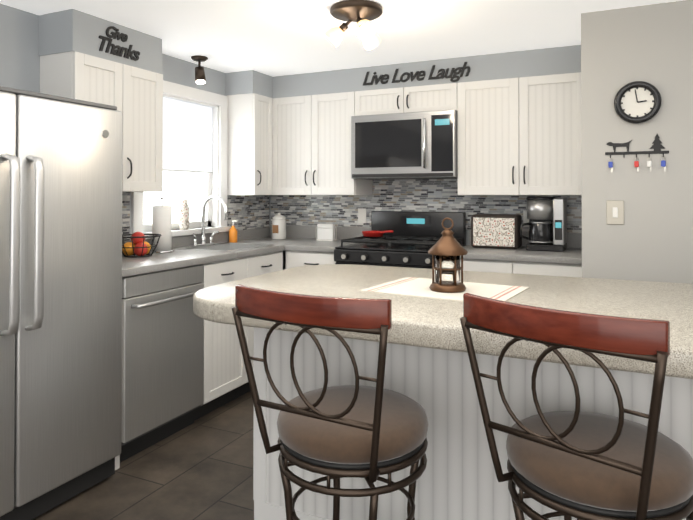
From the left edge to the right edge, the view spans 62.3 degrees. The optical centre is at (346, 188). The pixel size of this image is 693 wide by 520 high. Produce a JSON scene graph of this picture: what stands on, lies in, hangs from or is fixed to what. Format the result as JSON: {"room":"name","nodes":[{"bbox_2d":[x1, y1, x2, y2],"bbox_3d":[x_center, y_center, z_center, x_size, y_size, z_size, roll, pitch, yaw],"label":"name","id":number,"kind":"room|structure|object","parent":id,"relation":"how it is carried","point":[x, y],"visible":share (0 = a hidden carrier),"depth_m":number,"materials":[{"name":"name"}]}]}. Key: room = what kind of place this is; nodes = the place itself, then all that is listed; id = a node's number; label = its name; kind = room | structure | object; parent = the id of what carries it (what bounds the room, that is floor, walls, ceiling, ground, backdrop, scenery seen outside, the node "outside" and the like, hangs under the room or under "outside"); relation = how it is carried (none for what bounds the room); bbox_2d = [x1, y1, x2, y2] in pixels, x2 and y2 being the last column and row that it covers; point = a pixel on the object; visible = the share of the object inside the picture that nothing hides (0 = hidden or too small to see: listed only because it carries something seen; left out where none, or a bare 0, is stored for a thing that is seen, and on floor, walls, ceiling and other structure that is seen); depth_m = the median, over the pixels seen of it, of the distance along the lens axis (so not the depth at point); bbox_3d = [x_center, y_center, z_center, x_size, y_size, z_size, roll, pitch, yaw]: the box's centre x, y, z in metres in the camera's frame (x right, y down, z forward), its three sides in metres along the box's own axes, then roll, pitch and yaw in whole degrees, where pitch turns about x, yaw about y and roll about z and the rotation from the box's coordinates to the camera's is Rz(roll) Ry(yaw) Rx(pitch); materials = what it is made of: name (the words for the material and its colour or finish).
{"room":"kitchen","nodes":[
{"label":"kitchen","id":0,"kind":"room"},
{"bbox_2d":[0,3,245,233],"bbox_3d":[-2.685,0.208,0.887,0.210,2.250,9.000,0,-1,25],"label":"wall","id":1,"kind":"structure","parent":0,"point":[19,52],"depth_m":2.91,"materials":[{"name":"grey paint"}]},
{"bbox_2d":[40,51,162,191],"bbox_3d":[-1.321,-0.335,3.176,0.291,0.700,0.615,0,-1,25],"label":"upper cabinet","id":2,"kind":"object","parent":1,"relation":"attached to","point":[134,95],"visible":0.65,"depth_m":3.16,"materials":[{"name":"white wood"}]},
{"bbox_2d":[130,80,230,239],"bbox_3d":[-1.198,-0.174,3.976,0.260,1.105,0.970,0,-1,25],"label":"window","id":3,"kind":"structure","parent":1,"relation":"in","point":[195,122],"depth_m":4.14,"materials":[{"name":"white glass"}]},
{"bbox_2d":[179,200,188,229],"bbox_3d":[-1.112,0.175,3.927,0.070,0.205,0.068,0,-1,25],"label":"bottle","id":4,"kind":"object","parent":3,"relation":"on","point":[184,215],"visible":1,"depth_m":3.90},
{"bbox_2d":[122,192,268,240],"bbox_3d":[-1.117,0.170,3.924,0.011,0.293,2.126,0,-1,25],"label":"backsplash","id":5,"kind":"structure","parent":1,"relation":"attached to","point":[249,211],"depth_m":4.55,"materials":[{"name":"tile"}]},
{"bbox_2d":[226,93,271,194],"bbox_3d":[-0.656,-0.331,4.577,0.291,0.760,0.598,0,-1,25],"label":"upper cabinet","id":6,"kind":"object","parent":1,"relation":"attached to","point":[249,148],"visible":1,"depth_m":4.33,"materials":[{"name":"white wood"}]},
{"bbox_2d":[32,391,253,519],"bbox_3d":[0.914,1.342,-0.766,8.120,0.050,9.120,0,-1,25],"label":"floor","id":7,"kind":"structure","parent":0,"point":[200,468],"depth_m":2.66,"materials":[{"name":"tile"}]},
{"bbox_2d":[0,86,122,519],"bbox_3d":[-1.472,0.479,2.393,0.647,1.738,0.905,0,-1,25],"label":"fridge","id":8,"kind":"object","parent":7,"relation":"on","point":[60,288],"visible":1,"depth_m":2.38,"materials":[{"name":"grey metal"}]},
{"bbox_2d":[115,455,119,469],"bbox_3d":[-1.339,0.890,2.872,0.507,0.924,0.048,0,-1,25],"label":"end panel","id":9,"kind":"object","parent":7,"relation":"on","point":[117,462],"visible":0.07,"depth_m":2.77,"materials":[{"name":"white"}]},
{"bbox_2d":[120,264,203,461],"bbox_3d":[-1.159,0.893,3.145,0.583,0.924,0.596,0,-1,25],"label":"dishwasher","id":10,"kind":"object","parent":7,"relation":"on","point":[162,393],"visible":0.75,"depth_m":3.00,"materials":[{"name":"grey metal"}]},
{"bbox_2d":[194,251,282,420],"bbox_3d":[-0.856,0.899,3.829,0.560,0.924,0.895,0,-1,25],"label":"base cabinet","id":11,"kind":"object","parent":7,"relation":"on","point":[225,378],"visible":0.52,"depth_m":3.53,"materials":[{"name":"white wood"}]},
{"bbox_2d":[122,232,283,276],"bbox_3d":[-1.010,0.374,3.530,0.542,0.120,1.514,0,-1,25],"label":"countertop","id":12,"kind":"structure","parent":11,"relation":"on","point":[175,259],"depth_m":3.38,"materials":[{"name":"grey stone"}]},
{"bbox_2d":[122,232,161,257],"bbox_3d":[-1.209,0.318,3.329,0.259,0.143,0.259,0,-1,25],"label":"fruit basket","id":13,"kind":"object","parent":12,"relation":"on","point":[138,245],"visible":0.83,"depth_m":3.29,"materials":[{"name":"black"}]},
{"bbox_2d":[150,197,173,252],"bbox_3d":[-1.152,0.221,3.580,0.150,0.346,0.150,0,-1,25],"label":"paper towel","id":14,"kind":"object","parent":12,"relation":"on","point":[162,219],"visible":0.98,"depth_m":3.53,"materials":[{"name":"white paper"}]},
{"bbox_2d":[190,195,227,245],"bbox_3d":[-0.918,0.217,3.978,0.234,0.352,0.277,0,-1,25],"label":"faucet","id":15,"kind":"object","parent":12,"relation":"on","point":[223,201],"visible":1,"depth_m":4.00,"materials":[{"name":"silver metal"}]},
{"bbox_2d":[172,242,273,251],"bbox_3d":[-0.839,0.480,3.938,0.455,0.174,0.540,0,-1,25],"label":"sink","id":16,"kind":"object","parent":12,"relation":"in","point":[224,246],"visible":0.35,"depth_m":4.08,"materials":[{"name":"metal"}]},
{"bbox_2d":[286,250,335,268],"bbox_3d":[-0.128,0.904,4.285,0.428,0.924,0.650,0,-1,25],"label":"base cabinet","id":17,"kind":"object","parent":7,"relation":"on","point":[298,258],"visible":0.15,"depth_m":4.04,"materials":[{"name":"white wood"}]},
{"bbox_2d":[232,284,428,519],"bbox_3d":[-0.015,0.807,1.684,0.484,1.073,0.529,0,-1,25],"label":"stool","id":18,"kind":"object","parent":7,"relation":"on","point":[370,434],"visible":1,"depth_m":1.53,"materials":[{"name":"black"}]},
{"bbox_2d":[334,211,465,268],"bbox_3d":[0.388,0.764,3.985,0.760,1.198,0.725,0,-1,25],"label":"range","id":19,"kind":"object","parent":7,"relation":"on","point":[412,239],"visible":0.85,"depth_m":4.04,"materials":[{"name":"black metal"}]},
{"bbox_2d":[361,230,392,236],"bbox_3d":[0.241,0.321,4.207,0.280,0.053,0.183,0,-1,25],"label":"pan","id":20,"kind":"object","parent":19,"relation":"on","point":[372,233],"visible":1,"depth_m":4.17,"materials":[{"name":"red metal"}]},
{"bbox_2d":[253,327,692,519],"bbox_3d":[1.182,0.896,1.934,3.148,0.894,0.636,0,-1,25],"label":"kitchen island","id":21,"kind":"object","parent":7,"relation":"on","point":[457,480],"visible":0.32,"depth_m":1.99,"materials":[{"name":"white wood"}]},
{"bbox_2d":[193,264,692,378],"bbox_3d":[1.067,0.412,1.838,3.270,0.070,1.160,0,-1,25],"label":"island countertop","id":22,"kind":"structure","parent":21,"relation":"on","point":[426,322],"depth_m":1.91,"materials":[{"name":"beige stone"}]},
{"bbox_2d":[360,277,528,301],"bbox_3d":[0.376,0.378,2.167,0.520,0.005,0.400,0,-1,31],"label":"placemat","id":23,"kind":"object","parent":22,"relation":"on","point":[412,286],"visible":0.75,"depth_m":2.12,"materials":[{"name":"beige fabric"}]},
{"bbox_2d":[428,218,467,292],"bbox_3d":[0.376,0.241,2.135,0.148,0.270,0.148,0,-1,25],"label":"lantern","id":24,"kind":"object","parent":23,"relation":"on","point":[447,249],"visible":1,"depth_m":2.09,"materials":[{"name":"orange metal"}]},
{"bbox_2d":[460,259,581,276],"bbox_3d":[1.119,0.898,3.693,0.805,0.924,0.650,0,-1,25],"label":"base cabinet","id":25,"kind":"object","parent":7,"relation":"on","point":[553,269],"depth_m":3.41,"materials":[{"name":"white wood"}]},
{"bbox_2d":[225,227,581,264],"bbox_3d":[0.346,0.379,4.075,2.524,0.120,0.632,0,-1,25],"label":"countertop","id":26,"kind":"structure","parent":25,"relation":"on","point":[519,254],"depth_m":3.75,"materials":[{"name":"grey stone"}]},
{"bbox_2d":[229,220,237,242],"bbox_3d":[-0.850,0.319,4.310,0.067,0.165,0.062,0,-1,25],"label":"soap bottle","id":27,"kind":"object","parent":26,"relation":"on","point":[233,234],"visible":0.98,"depth_m":4.29,"materials":[{"name":"orange plastic"}]},
{"bbox_2d":[272,213,285,238],"bbox_3d":[-0.548,0.297,4.653,0.116,0.214,0.118,0,-1,25],"label":"canister","id":28,"kind":"object","parent":26,"relation":"on","point":[279,226],"visible":1,"depth_m":4.61,"materials":[{"name":"white ceramic"}]},
{"bbox_2d":[316,224,336,240],"bbox_3d":[-0.159,0.338,4.491,0.155,0.130,0.060,0,-1,25],"label":"napkin holder","id":29,"kind":"object","parent":26,"relation":"on","point":[325,232],"visible":1,"depth_m":4.47,"materials":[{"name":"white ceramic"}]},
{"bbox_2d":[471,214,521,248],"bbox_3d":[1.017,0.284,3.892,0.310,0.225,0.204,0,-1,25],"label":"toaster","id":30,"kind":"object","parent":26,"relation":"on","point":[498,231],"visible":0.98,"depth_m":3.80,"materials":[{"name":"grey"}]},
{"bbox_2d":[519,197,566,251],"bbox_3d":[1.285,0.224,3.751,0.275,0.343,0.240,0,-1,25],"label":"coffee maker","id":31,"kind":"object","parent":26,"relation":"on","point":[547,218],"visible":1,"depth_m":3.66,"materials":[{"name":"black plastic"}]},
{"bbox_2d":[460,293,692,519],"bbox_3d":[0.597,0.805,1.462,0.558,1.073,0.577,0,-1,25],"label":"stool","id":32,"kind":"object","parent":7,"relation":"on","point":[577,463],"visible":1,"depth_m":1.32,"materials":[{"name":"black"}]},
{"bbox_2d":[0,0,682,76],"bbox_3d":[0.914,-0.958,-0.744,8.120,0.050,9.120,0,-1,25],"label":"ceiling","id":33,"kind":"structure","parent":0,"point":[272,38],"depth_m":3.18,"materials":[{"name":"white paint"}]},
{"bbox_2d":[39,9,161,73],"bbox_3d":[-1.342,-0.790,3.188,0.250,0.210,0.620,0,-1,25],"label":"soffit","id":34,"kind":"structure","parent":33,"relation":"attached to","point":[69,30],"depth_m":2.96,"materials":[{"name":"grey paint"}]},
{"bbox_2d":[106,26,127,41],"bbox_3d":[-1.240,-0.839,3.100,0.008,0.064,0.145,0,-1,25],"label":"sign","id":35,"kind":"object","parent":34,"relation":"attached to","point":[116,34],"visible":1,"depth_m":3.09,"materials":[{"name":"black metal"}]},
{"bbox_2d":[99,35,139,60],"bbox_3d":[-1.231,-0.761,3.120,0.008,0.081,0.282,0,-1,25],"label":"sign","id":36,"kind":"object","parent":34,"relation":"attached to","point":[120,50],"visible":1,"depth_m":3.10,"materials":[{"name":"black metal"}]},
{"bbox_2d":[191,55,207,83],"bbox_3d":[-0.992,-0.800,3.868,0.114,0.177,0.114,0,-1,25],"label":"spotlight","id":37,"kind":"object","parent":33,"relation":"attached to","point":[200,77],"visible":0.98,"depth_m":3.84,"materials":[{"name":"brown metal"}]},
{"bbox_2d":[324,0,382,49],"bbox_3d":[0.041,-0.803,2.860,0.293,0.189,0.294,0,-1,25],"label":"ceiling light","id":38,"kind":"object","parent":33,"relation":"attached to","point":[361,13],"visible":1,"depth_m":2.79,"materials":[{"name":"brown metal"}]},
{"bbox_2d":[225,45,580,97],"bbox_3d":[0.352,-0.801,4.099,2.530,0.170,0.610,0,-1,25],"label":"soffit","id":39,"kind":"structure","parent":33,"relation":"attached to","point":[544,61],"depth_m":4.01,"materials":[{"name":"grey paint"}]},
{"bbox_2d":[363,62,469,85],"bbox_3d":[0.472,-0.785,3.994,0.784,0.128,0.008,0,-1,25],"label":"sign","id":40,"kind":"object","parent":39,"relation":"attached to","point":[417,74],"visible":1,"depth_m":3.97,"materials":[{"name":"black metal"}]},
{"bbox_2d":[269,179,468,269],"bbox_3d":[0.414,0.243,4.464,2.740,2.250,0.120,0,-1,25],"label":"wall","id":41,"kind":"structure","parent":0,"point":[284,251],"depth_m":4.84,"materials":[{"name":"grey paint"}]},
{"bbox_2d":[272,91,372,194],"bbox_3d":[-0.200,-0.332,4.481,0.719,0.760,0.381,0,-1,25],"label":"upper cabinet","id":42,"kind":"object","parent":41,"relation":"attached to","point":[311,144],"visible":0.96,"depth_m":4.33,"materials":[{"name":"white wood"}]},
{"bbox_2d":[355,83,456,115],"bbox_3d":[0.468,-0.620,4.167,0.760,0.190,0.381,0,-1,25],"label":"upper cabinet","id":43,"kind":"object","parent":41,"relation":"attached to","point":[436,97],"visible":0.81,"depth_m":4.01,"materials":[{"name":"white wood"}]},
{"bbox_2d":[351,110,457,179],"bbox_3d":[0.454,-0.300,4.134,0.760,0.450,0.447,0,-1,25],"label":"microwave","id":44,"kind":"object","parent":43,"relation":"attached to","point":[409,145],"visible":1,"depth_m":3.95,"materials":[{"name":"grey metal"}]},
{"bbox_2d":[270,179,581,247],"bbox_3d":[0.487,0.164,4.350,2.504,0.474,0.020,0,-1,25],"label":"backsplash","id":45,"kind":"structure","parent":41,"relation":"attached to","point":[304,215],"depth_m":4.39,"materials":[{"name":"tile"}]},
{"bbox_2d":[358,208,365,222],"bbox_3d":[0.123,0.211,4.516,0.070,0.115,0.007,0,-1,25],"label":"electrical outlet","id":46,"kind":"object","parent":45,"relation":"attached to","point":[361,215],"depth_m":4.51,"materials":[{"name":"white plastic"}]},
{"bbox_2d":[523,210,528,226],"bbox_3d":[1.261,0.205,3.976,0.070,0.115,0.007,0,-1,25],"label":"electrical outlet","id":47,"kind":"object","parent":45,"relation":"attached to","point":[525,220],"depth_m":3.98,"materials":[{"name":"white plastic"}]},
{"bbox_2d":[457,72,581,194],"bbox_3d":[1.176,-0.338,3.828,0.807,0.760,0.381,0,-1,25],"label":"upper cabinet","id":48,"kind":"object","parent":41,"relation":"attached to","point":[519,136],"visible":0.98,"depth_m":3.68,"materials":[{"name":"white wood"}]},
{"bbox_2d":[581,0,692,283],"bbox_3d":[3.867,0.222,2.271,5.380,2.250,1.120,0,-1,25],"label":"wall","id":49,"kind":"structure","parent":0,"point":[651,239],"depth_m":2.81,"materials":[{"name":"grey paint"}]},
{"bbox_2d":[606,200,623,224],"bbox_3d":[1.335,0.117,2.849,0.080,0.120,0.009,0,-1,25],"label":"light switch","id":50,"kind":"object","parent":49,"relation":"attached to","point":[614,212],"visible":1,"depth_m":2.85,"materials":[{"name":"beige plastic"}]},
{"bbox_2d":[605,134,668,171],"bbox_3d":[1.417,-0.176,2.804,0.280,0.186,0.025,0,-1,25],"label":"key holder","id":51,"kind":"object","parent":49,"relation":"attached to","point":[657,146],"visible":1,"depth_m":2.80,"materials":[{"name":"black metal"}]},
{"bbox_2d":[614,81,661,123],"bbox_3d":[1.420,-0.423,2.801,0.208,0.208,0.033,0,-1,25],"label":"clock","id":52,"kind":"object","parent":49,"relation":"attached to","point":[636,102],"visible":1,"depth_m":2.80,"materials":[{"name":"black"}]}
]}

